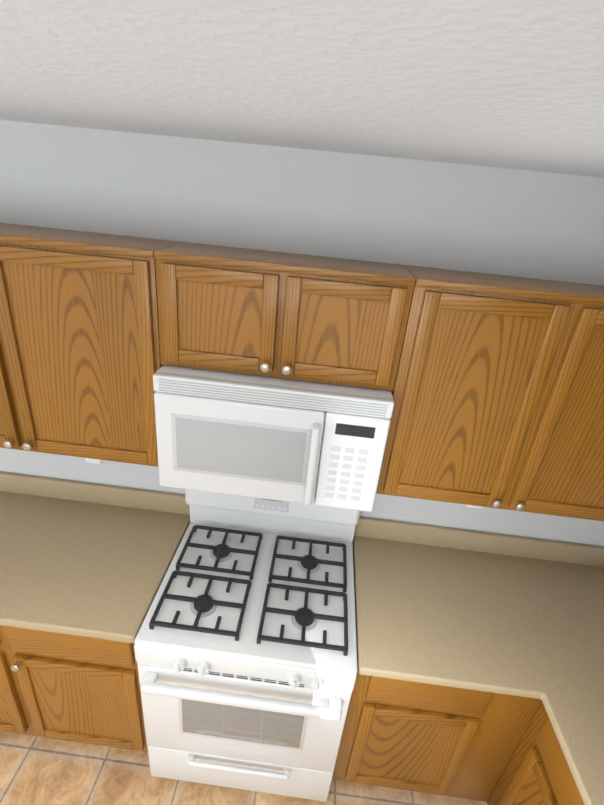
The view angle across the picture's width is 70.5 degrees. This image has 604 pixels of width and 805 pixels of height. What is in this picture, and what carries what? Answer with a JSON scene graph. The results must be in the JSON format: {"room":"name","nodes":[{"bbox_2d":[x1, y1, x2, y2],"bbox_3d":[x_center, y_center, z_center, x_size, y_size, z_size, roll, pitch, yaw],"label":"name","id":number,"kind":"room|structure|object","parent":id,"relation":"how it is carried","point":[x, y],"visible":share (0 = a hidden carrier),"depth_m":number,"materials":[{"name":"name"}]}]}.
{"room":"kitchen","nodes":[
{"label":"kitchen","id":0,"kind":"room"},
{"bbox_2d":[0,731,486,804],"bbox_3d":[-1.548,2.250,0.392,5.840,0.060,4.840,7,25,2],"label":"floor","id":1,"kind":"structure","parent":0,"point":[36,770],"depth_m":1.83,"materials":[{"name":"tile"}]},
{"bbox_2d":[0,625,147,751],"bbox_3d":[-1.149,1.027,1.968,1.124,0.875,0.656,7,25,2],"label":"base cabinet","id":2,"kind":"object","parent":1,"relation":"on","point":[67,687],"visible":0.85,"depth_m":1.67,"materials":[{"name":"brown wood"}]},
{"bbox_2d":[0,472,189,642],"bbox_3d":[-1.110,0.567,1.753,1.140,0.139,0.652,7,25,2],"label":"countertop","id":3,"kind":"structure","parent":2,"relation":"on","point":[86,559],"depth_m":1.77,"materials":[{"name":"laminate"}]},
{"bbox_2d":[134,489,359,801],"bbox_3d":[-0.195,1.000,1.831,0.760,1.209,0.727,7,25,2],"label":"gas range","id":4,"kind":"object","parent":1,"relation":"on","point":[245,647],"visible":0.94,"depth_m":1.62,"materials":[{"name":"white metal"}]},
{"bbox_2d":[332,555,503,796],"bbox_3d":[0.412,1.202,1.927,0.474,0.876,0.628,7,25,2],"label":"base cabinet","id":5,"kind":"object","parent":1,"relation":"on","point":[432,739],"depth_m":1.61,"materials":[{"name":"brown wood"}]},
{"bbox_2d":[353,516,603,804],"bbox_3d":[0.820,0.939,1.374,1.262,0.139,1.342,7,25,2],"label":"countertop","id":6,"kind":"structure","parent":5,"relation":"on","point":[485,611],"depth_m":1.65,"materials":[{"name":"laminate"}]},
{"bbox_2d":[452,694,541,801],"bbox_3d":[1.016,1.272,1.907,0.830,0.876,0.628,7,25,2],"label":"base cabinet","id":7,"kind":"object","parent":1,"relation":"on","point":[513,715],"depth_m":1.62,"materials":[{"name":"brown wood"}]},
{"bbox_2d":[487,702,583,804],"bbox_3d":[1.050,1.558,1.307,0.656,0.875,0.728,7,25,2],"label":"base cabinet","id":8,"kind":"object","parent":1,"relation":"on","point":[537,771],"visible":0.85,"depth_m":1.46,"materials":[{"name":"brown wood"}]},
{"bbox_2d":[0,120,603,546],"bbox_3d":[-1.247,0.129,1.993,5.600,2.453,0.120,7,25,2],"label":"wall","id":9,"kind":"structure","parent":0,"point":[410,212],"depth_m":1.45,"materials":[{"name":"grey paint"}]},
{"bbox_2d":[85,458,100,463],"bbox_3d":[-0.952,0.226,1.937,0.072,0.116,0.009,7,25,2],"label":"outlet","id":10,"kind":"object","parent":9,"relation":"attached to","point":[97,461],"visible":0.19,"depth_m":1.95,"materials":[{"name":"white plastic"}]},
{"bbox_2d":[0,223,186,466],"bbox_3d":[-1.017,-0.220,1.547,1.126,0.762,0.351,7,25,2],"label":"upper cabinet","id":11,"kind":"object","parent":9,"relation":"attached to","point":[80,363],"visible":0.96,"depth_m":1.39,"materials":[{"name":"brown wood"}]},
{"bbox_2d":[154,242,415,390],"bbox_3d":[-0.059,-0.293,1.429,0.764,0.356,0.351,7,25,2],"label":"upper cabinet","id":12,"kind":"object","parent":9,"relation":"attached to","point":[320,319],"visible":1,"depth_m":1.30,"materials":[{"name":"brown wood"}]},
{"bbox_2d":[153,365,393,511],"bbox_3d":[-0.098,0.079,1.562,0.756,0.427,0.429,7,25,2],"label":"microwave","id":13,"kind":"object","parent":12,"relation":"attached to","point":[307,443],"visible":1,"depth_m":1.39,"materials":[{"name":"white"}]},
{"bbox_2d":[466,505,482,508],"bbox_3d":[0.771,0.417,1.873,0.072,0.116,0.009,7,25,2],"label":"outlet","id":14,"kind":"object","parent":9,"relation":"attached to","point":[473,506],"visible":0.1,"depth_m":1.89,"materials":[{"name":"white plastic"}]},
{"bbox_2d":[376,265,603,520],"bbox_3d":[0.749,-0.021,1.500,0.894,0.762,0.322,7,25,2],"label":"upper cabinet","id":15,"kind":"object","parent":9,"relation":"attached to","point":[497,392],"visible":0.98,"depth_m":1.32,"materials":[{"name":"brown wood"}]},
{"bbox_2d":[0,0,603,177],"bbox_3d":[-1.321,-0.023,-0.680,5.840,0.080,4.840,7,25,2],"label":"ceiling","id":16,"kind":"structure","parent":0,"point":[514,84],"depth_m":0.57,"materials":[{"name":"white paint"}]}
]}

